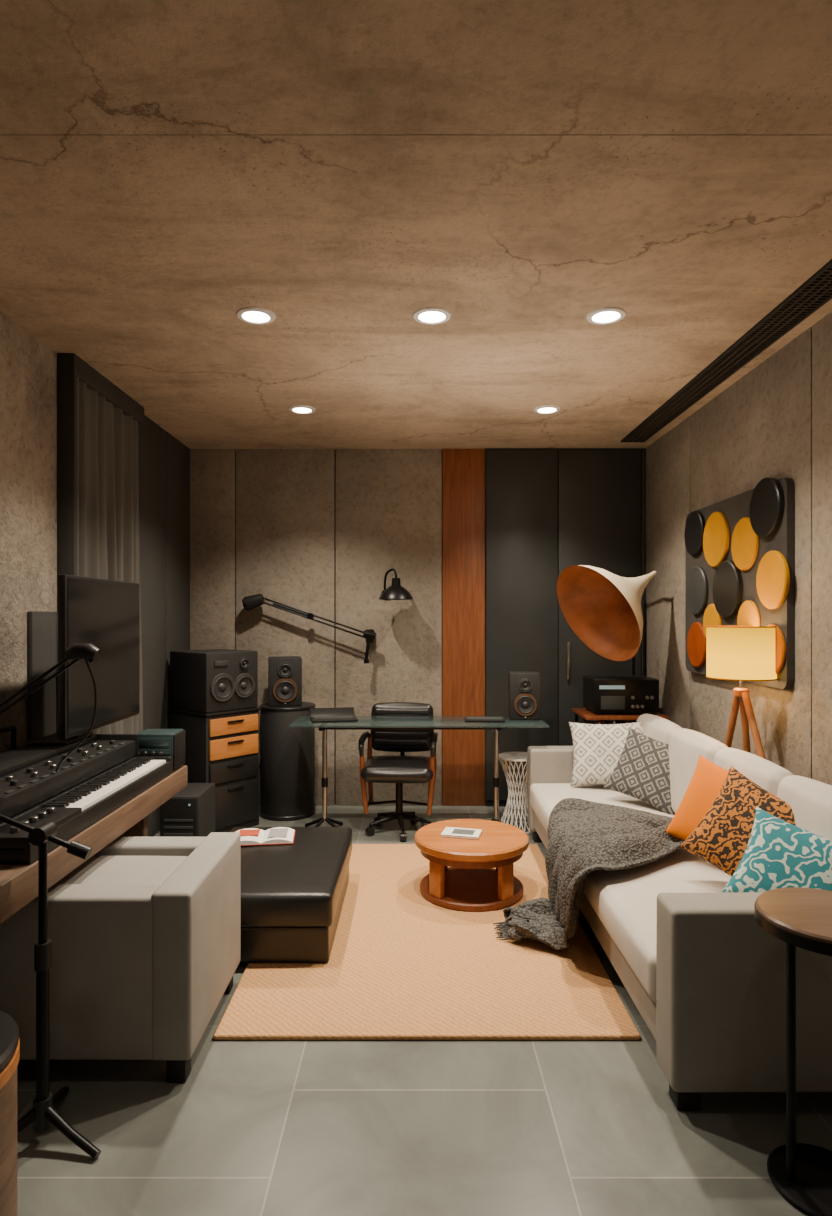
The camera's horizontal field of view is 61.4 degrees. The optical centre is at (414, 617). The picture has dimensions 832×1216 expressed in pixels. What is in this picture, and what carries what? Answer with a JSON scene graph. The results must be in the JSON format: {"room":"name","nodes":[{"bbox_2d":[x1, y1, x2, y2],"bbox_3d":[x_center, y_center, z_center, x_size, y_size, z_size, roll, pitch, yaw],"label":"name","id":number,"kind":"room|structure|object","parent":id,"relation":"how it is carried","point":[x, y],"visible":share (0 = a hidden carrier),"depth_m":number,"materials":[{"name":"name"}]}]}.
{"room":"music studio","nodes":[
{"label":"music studio","id":0,"kind":"room"},
{"bbox_2d":[0,311,56,752],"bbox_3d":[-1.780,0.070,2.070,0.100,2.700,6.540,0,0,0],"label":"wall","id":1,"kind":"structure","parent":0,"point":[28,366],"depth_m":3.08,"materials":[{"name":"paint"}]},
{"bbox_2d":[27,611,57,744],"bbox_3d":[-1.718,0.545,3.245,0.025,1.150,0.250,0,0,0],"label":"wall panel","id":2,"kind":"object","parent":1,"relation":"attached to","point":[42,627],"visible":0.41,"depth_m":3.20,"materials":[{"name":"fabric"}]},
{"bbox_2d":[57,353,143,733],"bbox_3d":[-1.684,0.070,3.820,0.092,2.700,0.880,0,0,0],"label":"window curtain","id":3,"kind":"object","parent":1,"relation":"attached to","point":[98,465],"visible":0.38,"depth_m":3.64,"materials":[{"name":"fabric"}]},
{"bbox_2d":[138,415,165,836],"bbox_3d":[-1.715,0.070,4.525,0.030,2.700,0.510,0,0,0],"label":"wall panel","id":4,"kind":"object","parent":1,"relation":"attached to","point":[151,437],"visible":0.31,"depth_m":4.53,"materials":[{"name":"fabric"}]},
{"bbox_2d":[166,431,189,728],"bbox_3d":[-1.715,0.070,5.043,0.030,2.700,0.505,0,0,0],"label":"wall panel","id":5,"kind":"object","parent":1,"relation":"attached to","point":[177,453],"visible":0.45,"depth_m":4.99,"materials":[{"name":"fabric"}]},
{"bbox_2d":[335,450,335,803],"bbox_3d":[0.010,0.070,5.390,3.480,2.700,0.100,0,0,0],"label":"wall","id":6,"kind":"structure","parent":0,"point":[335,450],"depth_m":5.34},
{"bbox_2d":[190,449,235,649],"bbox_3d":[-1.547,0.070,5.320,0.366,2.700,0.040,0,0,0],"label":"wall panel","id":7,"kind":"object","parent":6,"relation":"attached to","point":[212,471],"visible":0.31,"depth_m":5.30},
{"bbox_2d":[236,449,334,804],"bbox_3d":[-0.983,0.070,5.320,0.746,2.700,0.040,0,0,0],"label":"wall panel","id":8,"kind":"object","parent":6,"relation":"attached to","point":[285,498],"visible":0.71,"depth_m":5.30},
{"bbox_2d":[336,449,441,804],"bbox_3d":[-0.200,0.070,5.320,0.805,2.700,0.040,0,0,0],"label":"wall panel","id":9,"kind":"object","parent":6,"relation":"attached to","point":[389,501],"visible":0.94,"depth_m":5.30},
{"bbox_2d":[242,594,375,662],"bbox_3d":[-0.783,0.076,5.222,0.994,0.518,0.144,0,0,-1],"label":"boom","id":10,"kind":"object","parent":9,"relation":"attached to","point":[251,602],"visible":1,"depth_m":5.18,"materials":[{"name":"black metal"}]},
{"bbox_2d":[379,568,412,599],"bbox_3d":[-0.138,-0.249,5.137,0.252,0.229,0.326,0,0,0],"label":"wall lamp","id":11,"kind":"object","parent":9,"relation":"attached to","point":[395,591],"visible":1,"depth_m":5.04,"materials":[{"name":"black metal"}]},
{"bbox_2d":[442,449,484,805],"bbox_3d":[0.368,0.070,5.314,0.323,2.700,0.052,0,0,0],"label":"wood wall panel","id":12,"kind":"object","parent":6,"relation":"attached to","point":[463,470],"visible":1,"depth_m":5.29,"materials":[{"name":"brown wood"}]},
{"bbox_2d":[0,0,831,449],"bbox_3d":[0.010,-1.330,2.070,3.680,0.100,6.740,0,0,0],"label":"ceiling","id":13,"kind":"structure","parent":0,"point":[341,170],"depth_m":2.15,"materials":[{"name":"paint"}]},
{"bbox_2d":[236,307,275,324],"bbox_3d":[-0.672,-1.276,2.960,0.164,0.009,0.164,0,0,0],"label":"recessed light","id":14,"kind":"object","parent":13,"relation":"in","point":[252,315],"visible":1,"depth_m":2.95,"materials":[{"name":"white paint"}]},
{"bbox_2d":[289,405,315,413],"bbox_3d":[-0.692,-1.276,4.290,0.164,0.009,0.164,0,0,0],"label":"recessed light","id":15,"kind":"object","parent":13,"relation":"in","point":[300,409],"visible":1,"depth_m":4.28,"materials":[{"name":"white paint"}]},
{"bbox_2d":[413,307,450,324],"bbox_3d":[0.072,-1.276,2.960,0.164,0.009,0.164,0,0,0],"label":"recessed light","id":16,"kind":"object","parent":13,"relation":"in","point":[426,315],"visible":1,"depth_m":2.95,"materials":[{"name":"white paint"}]},
{"bbox_2d":[533,405,560,413],"bbox_3d":[0.809,-1.276,4.290,0.164,0.009,0.164,0,0,0],"label":"recessed light","id":17,"kind":"object","parent":13,"relation":"in","point":[545,409],"visible":1,"depth_m":4.28,"materials":[{"name":"white paint"}]},
{"bbox_2d":[586,307,625,324],"bbox_3d":[0.808,-1.276,2.960,0.164,0.009,0.164,0,0,0],"label":"recessed light","id":18,"kind":"object","parent":13,"relation":"in","point":[605,315],"visible":1,"depth_m":2.95,"materials":[{"name":"white paint"}]},
{"bbox_2d":[621,259,831,441],"bbox_3d":[1.570,-1.274,2.625,0.170,0.012,4.850,0,0,0],"label":"ceiling air vent","id":19,"kind":"object","parent":13,"relation":"in","point":[816,291],"depth_m":3.30,"materials":[{"name":"black metal"}]},
{"bbox_2d":[17,804,831,1215],"bbox_3d":[0.010,1.470,2.070,3.680,0.100,6.740,0,0,0],"label":"floor","id":20,"kind":"structure","parent":0,"point":[254,1127],"depth_m":1.95,"materials":[{"name":"tile"}]},
{"bbox_2d":[0,1010,19,1215],"bbox_3d":[-1.065,1.170,1.470,0.409,0.500,0.409,0,0,0],"label":"drum side table","id":21,"kind":"object","parent":20,"relation":"on","point":[9,1030],"visible":1,"depth_m":1.50,"materials":[{"name":"brown wood"}]},
{"bbox_2d":[0,814,100,1158],"bbox_3d":[-1.129,0.913,1.868,0.525,1.011,0.331,0,0,-25],"label":"microphone stand","id":22,"kind":"object","parent":20,"relation":"on","point":[43,1115],"visible":0.97,"depth_m":1.89,"materials":[{"name":"black metal"}]},
{"bbox_2d":[0,765,187,923],"bbox_3d":[-1.403,1.060,2.540,0.645,0.720,1.580,0,0,0],"label":"desk","id":23,"kind":"object","parent":20,"relation":"on","point":[18,882],"visible":0.38,"depth_m":2.34,"materials":[{"name":"brown wood"}]},
{"bbox_2d":[0,643,100,771],"bbox_3d":[-1.483,0.392,2.513,0.365,0.617,0.945,0,0,-44],"label":"boom microphone","id":24,"kind":"object","parent":23,"relation":"on","point":[87,651],"visible":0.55,"depth_m":2.32,"materials":[{"name":"black metal"}]},
{"bbox_2d":[0,756,172,863],"bbox_3d":[-1.354,0.651,2.565,0.532,0.094,1.170,0,0,0],"label":"digital piano","id":25,"kind":"object","parent":23,"relation":"on","point":[74,809],"visible":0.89,"depth_m":2.41,"materials":[{"name":"black plastic"}]},
{"bbox_2d":[0,734,137,821],"bbox_3d":[-1.423,0.569,2.575,0.365,0.097,1.140,0,0,0],"label":"synthesizer","id":26,"kind":"object","parent":25,"relation":"on","point":[28,776],"visible":0.93,"depth_m":2.59,"materials":[{"name":"black plastic"}]},
{"bbox_2d":[28,574,138,744],"bbox_3d":[-1.484,0.172,3.151,0.203,0.693,0.749,0,0,0],"label":"television","id":27,"kind":"object","parent":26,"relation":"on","point":[102,613],"visible":0.99,"depth_m":3.04,"materials":[{"name":"black plastic"}]},
{"bbox_2d":[136,729,184,769],"bbox_3d":[-1.181,0.610,3.236,0.187,0.170,0.177,0,0,0],"label":"amplifier","id":28,"kind":"object","parent":23,"relation":"on","point":[151,742],"visible":0.77,"depth_m":3.17,"materials":[{"name":"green metal"}]},
{"bbox_2d":[0,832,240,1082],"bbox_3d":[-1.018,1.125,2.420,0.688,0.591,0.624,0,0,0],"label":"armchair","id":29,"kind":"object","parent":20,"relation":"on","point":[144,933],"visible":0.88,"depth_m":2.11,"materials":[{"name":"fabric"}]},
{"bbox_2d":[55,856,187,883],"bbox_3d":[-1.080,0.978,2.420,0.564,0.229,0.374,0,0,0],"label":"seat cushion","id":30,"kind":"object","parent":29,"relation":"on","point":[97,869],"depth_m":2.40,"materials":[{"name":"fabric"}]},
{"bbox_2d":[160,783,214,836],"bbox_3d":[-1.347,1.220,4.162,0.225,0.400,0.356,0,0,0],"label":"computer tower","id":31,"kind":"object","parent":20,"relation":"on","point":[190,812],"visible":0.46,"depth_m":3.99,"materials":[{"name":"black plastic"}]},
{"bbox_2d":[168,707,261,831],"bbox_3d":[-1.363,1.018,4.782,0.482,0.805,0.436,0,0,40],"label":"base cabinet","id":32,"kind":"object","parent":20,"relation":"on","point":[222,748],"visible":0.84,"depth_m":4.62,"materials":[{"name":"black wood"}]},
{"bbox_2d":[170,649,257,712],"bbox_3d":[-1.368,0.419,4.780,0.456,0.390,0.410,0,0,40],"label":"monitor speaker","id":33,"kind":"object","parent":32,"relation":"on","point":[208,680],"visible":1,"depth_m":4.63},
{"bbox_2d":[259,702,314,820],"bbox_3d":[-0.925,1.025,5.085,0.400,0.790,0.400,0,0,0],"label":"pedestal","id":34,"kind":"object","parent":20,"relation":"on","point":[287,755],"visible":0.86,"depth_m":4.92,"materials":[{"name":"black plastic"}]},
{"bbox_2d":[268,656,301,705],"bbox_3d":[-0.944,0.457,5.081,0.235,0.345,0.214,0,0,-12],"label":"speaker","id":35,"kind":"object","parent":34,"relation":"on","point":[284,672],"visible":1,"depth_m":4.99},
{"bbox_2d":[358,702,437,841],"bbox_3d":[-0.104,1.005,4.673,0.510,0.830,0.522,0,0,4],"label":"office chair","id":36,"kind":"object","parent":20,"relation":"on","point":[400,769],"visible":0.8,"depth_m":4.64,"materials":[{"name":"black leather"}]},
{"bbox_2d":[288,716,548,826],"bbox_3d":[0.025,1.049,4.645,1.650,0.738,0.450,0,0,0],"label":"glass desk","id":37,"kind":"object","parent":20,"relation":"on","point":[364,722],"visible":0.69,"depth_m":4.60,"materials":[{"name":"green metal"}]},
{"bbox_2d":[310,707,357,722],"bbox_3d":[-0.546,0.648,4.692,0.300,0.060,0.265,0,0,-11],"label":"laptop","id":38,"kind":"object","parent":37,"relation":"on","point":[343,714],"visible":1,"depth_m":4.74,"materials":[{"name":"black plastic"}]},
{"bbox_2d":[465,717,504,721],"bbox_3d":[0.460,0.669,4.620,0.260,0.020,0.130,0,0,3],"label":"keyboard","id":39,"kind":"object","parent":37,"relation":"on","point":[467,719],"visible":1,"depth_m":4.57,"materials":[{"name":"black plastic"}]},
{"bbox_2d":[508,672,540,719],"bbox_3d":[0.740,0.524,4.738,0.205,0.310,0.184,0,0,4],"label":"speaker","id":40,"kind":"object","parent":37,"relation":"on","point":[524,688],"visible":1,"depth_m":4.66},
{"bbox_2d":[213,844,640,1039],"bbox_3d":[0.040,1.411,3.350,1.440,0.018,2.000,0,0,0],"label":"area rug","id":41,"kind":"object","parent":20,"relation":"on","point":[402,965],"visible":0.66,"depth_m":2.71,"materials":[{"name":"beige carpet"}]},
{"bbox_2d":[230,827,351,962],"bbox_3d":[-0.657,1.253,3.285,0.665,0.296,0.950,0,0,0],"label":"leather ottoman","id":42,"kind":"object","parent":41,"relation":"on","point":[293,895],"visible":0.59,"depth_m":2.87,"materials":[{"name":"black leather"}]},
{"bbox_2d":[236,827,294,845],"bbox_3d":[-0.760,1.089,3.500,0.310,0.027,0.205,0,0,-7],"label":"open magazine","id":43,"kind":"object","parent":42,"relation":"on","point":[278,835],"visible":0.88,"depth_m":3.46,"materials":[{"name":"paper"}]},
{"bbox_2d":[239,829,259,835],"bbox_3d":[-0.832,1.077,3.511,0.100,0.001,0.100,0,0,-7],"label":"print","id":44,"kind":"object","parent":43,"relation":"on","point":[245,832],"depth_m":3.51},
{"bbox_2d":[415,819,528,911],"bbox_3d":[0.290,1.258,3.600,0.584,0.287,0.584,0,0,0],"label":"round coffee table","id":45,"kind":"object","parent":41,"relation":"on","point":[470,883],"visible":0.97,"depth_m":3.45,"materials":[{"name":"brown wood"}]},
{"bbox_2d":[441,827,481,839],"bbox_3d":[0.240,1.107,3.600,0.192,0.016,0.132,0,0,14],"label":"magazine","id":46,"kind":"object","parent":45,"relation":"on","point":[449,832],"visible":1,"depth_m":3.57,"materials":[{"name":"paper"}]},
{"bbox_2d":[452,829,474,834],"bbox_3d":[0.250,1.099,3.598,0.110,0.001,0.080,0,0,14],"label":"picture","id":47,"kind":"object","parent":46,"relation":"on","point":[454,831],"depth_m":3.59},
{"bbox_2d":[420,867,523,911],"bbox_3d":[0.290,1.385,3.600,0.530,0.035,0.530,0,0,0],"label":"shelf","id":48,"kind":"object","parent":45,"relation":"attached to","point":[470,890],"depth_m":3.50,"materials":[{"name":"brown wood"}]},
{"bbox_2d":[499,752,532,833],"bbox_3d":[0.700,1.175,4.735,0.280,0.490,0.280,0,0,0],"label":"wire side table","id":49,"kind":"object","parent":20,"relation":"on","point":[517,757],"visible":0.69,"depth_m":4.68,"materials":[{"name":"white paint"}]},
{"bbox_2d":[485,448,645,805],"bbox_3d":[1.133,0.070,5.287,1.206,2.700,0.105,0,0,0],"label":"built-in wardrobe","id":50,"kind":"object","parent":20,"relation":"on","point":[548,511],"visible":0.72,"depth_m":5.26,"materials":[{"name":"grey laminate"}]},
{"bbox_2d":[557,565,656,674],"bbox_3d":[1.318,0.544,4.744,0.604,1.752,1.153,0,0,29],"label":"gramophone horn","id":51,"kind":"object","parent":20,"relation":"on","point":[602,607],"visible":0.88,"depth_m":4.65,"materials":[{"name":"beige paint"}]},
{"bbox_2d":[571,708,668,723],"bbox_3d":[1.405,1.035,4.840,0.550,0.770,0.440,0,0,0],"label":"table","id":52,"kind":"object","parent":20,"relation":"on","point":[590,717],"visible":0.24,"depth_m":4.71,"materials":[{"name":"brown wood"}]},
{"bbox_2d":[583,627,658,714],"bbox_3d":[1.415,0.355,4.827,0.430,0.590,0.346,0,0,0],"label":"stereo receiver","id":53,"kind":"object","parent":52,"relation":"on","point":[601,693],"visible":0.98,"depth_m":4.67,"materials":[{"name":"black plastic"}]},
{"bbox_2d":[527,714,831,1109],"bbox_3d":[1.114,1.002,3.270,0.816,0.835,2.584,0,0,0],"label":"sofa","id":54,"kind":"object","parent":20,"relation":"on","point":[707,982],"visible":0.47,"depth_m":2.02,"materials":[{"name":"fabric"}]},
{"bbox_2d":[493,798,683,949],"bbox_3d":[0.825,1.150,3.161,0.881,0.494,0.752,0,0,-38],"label":"knitted throw blanket","id":55,"kind":"object","parent":54,"relation":"on","point":[584,836],"visible":0.93,"depth_m":3.02,"materials":[{"name":"grey fabric"}]},
{"bbox_2d":[530,783,673,833],"bbox_3d":[1.070,1.110,3.815,0.728,0.177,1.208,0,0,0],"label":"seat cushion","id":56,"kind":"object","parent":54,"relation":"on","point":[544,797],"depth_m":4.04,"materials":[{"name":"fabric"}]},
{"bbox_2d":[569,721,642,785],"bbox_3d":[1.180,0.820,4.240,0.501,0.398,0.194,0,0,17],"label":"throw pillow","id":57,"kind":"object","parent":54,"relation":"on","point":[597,748],"visible":0.7,"depth_m":4.22,"materials":[{"name":"white fabric"}]},
{"bbox_2d":[603,727,674,814],"bbox_3d":[1.290,0.835,3.830,0.486,0.421,0.198,0,0,42],"label":"throw pillow","id":58,"kind":"object","parent":54,"relation":"on","point":[641,772],"visible":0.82,"depth_m":3.80,"materials":[{"name":"grey fabric"}]},
{"bbox_2d":[584,848,730,1001],"bbox_3d":[1.070,1.110,2.678,0.728,0.177,1.113,0,0,0],"label":"seat cushion","id":59,"kind":"object","parent":54,"relation":"on","point":[624,900],"depth_m":2.63,"materials":[{"name":"fabric"}]},
{"bbox_2d":[637,714,680,743],"bbox_3d":[1.425,0.820,4.121,0.152,0.472,0.593,6,0,0],"label":"cushion","id":60,"kind":"object","parent":54,"relation":"on","point":[658,728],"depth_m":4.02,"materials":[{"name":"fabric"}]},
{"bbox_2d":[666,755,728,840],"bbox_3d":[1.275,0.810,2.910,0.192,0.422,0.450,0,0,-38],"label":"throw pillow","id":61,"kind":"object","parent":54,"relation":"on","point":[708,778],"visible":0.3,"depth_m":2.96,"materials":[{"name":"orange fabric"}]},
{"bbox_2d":[669,728,727,812],"bbox_3d":[1.425,0.820,3.554,0.152,0.472,0.593,6,0,0],"label":"cushion","id":62,"kind":"object","parent":54,"relation":"on","point":[685,745],"depth_m":3.55,"materials":[{"name":"fabric"}]},
{"bbox_2d":[679,766,795,876],"bbox_3d":[1.265,0.815,2.600,0.207,0.469,0.520,0,0,-42],"label":"throw pillow","id":63,"kind":"object","parent":54,"relation":"on","point":[722,837],"visible":0.47,"depth_m":2.62,"materials":[{"name":"fabric"}]},
{"bbox_2d":[714,748,793,796],"bbox_3d":[1.425,0.820,2.986,0.152,0.472,0.593,6,0,0],"label":"cushion","id":64,"kind":"object","parent":54,"relation":"on","point":[768,775],"depth_m":2.89,"materials":[{"name":"fabric"}]},
{"bbox_2d":[720,806,831,892],"bbox_3d":[1.285,0.855,2.290,0.500,0.375,0.226,0,0,37],"label":"throw pillow","id":65,"kind":"object","parent":54,"relation":"on","point":[779,853],"visible":0.67,"depth_m":2.31,"materials":[{"name":"teal fabric"}]},
{"bbox_2d":[777,775,831,842],"bbox_3d":[1.425,0.820,2.419,0.152,0.472,0.593,6,0,0],"label":"cushion","id":66,"kind":"object","parent":54,"relation":"on","point":[810,800],"depth_m":2.46,"materials":[{"name":"fabric"}]},
{"bbox_2d":[706,626,776,758],"bbox_3d":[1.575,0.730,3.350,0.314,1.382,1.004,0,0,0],"label":"tripod floor lamp","id":67,"kind":"object","parent":20,"relation":"on","point":[734,653],"visible":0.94,"depth_m":3.26,"materials":[{"name":"wood"},{"name":"cream lampshade fabric"},{"name":"brushed metal"}]},
{"bbox_2d":[754,887,831,1215],"bbox_3d":[1.035,1.077,1.750,0.336,0.685,0.336,0,0,0],"label":"round side table","id":68,"kind":"object","parent":20,"relation":"on","point":[799,917],"visible":1,"depth_m":1.74,"materials":[{"name":"brown wood"}]},
{"bbox_3d":[1.800,0.070,2.070,0.100,2.700,6.540,0,0,0],"label":"wall","id":69,"kind":"structure","parent":0,"visible":0},
{"bbox_2d":[645,416,689,728],"bbox_3d":[1.744,0.070,4.867,0.012,2.700,0.866,0,0,0],"label":"wall panel","id":70,"kind":"object","parent":69,"relation":"attached to","point":[668,457],"visible":0.51,"depth_m":4.78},
{"bbox_2d":[690,327,811,778],"bbox_3d":[1.744,0.070,3.750,0.012,2.700,1.352,0,0,0],"label":"wall panel","id":71,"kind":"object","parent":69,"relation":"attached to","point":[759,427],"visible":0.49,"depth_m":3.41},
{"bbox_2d":[684,477,794,688],"bbox_3d":[1.704,-0.171,3.786,0.067,1.002,1.228,0,0,0],"label":"wall art","id":72,"kind":"object","parent":71,"relation":"attached to","point":[740,548],"visible":0.73,"depth_m":3.58,"materials":[{"name":"black plastic"}]},
{"bbox_2d":[812,312,831,785],"bbox_3d":[1.744,0.070,2.387,0.012,2.700,1.358,0,0,0],"label":"wall panel","id":73,"kind":"object","parent":69,"relation":"attached to","point":[821,330],"visible":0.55,"depth_m":2.98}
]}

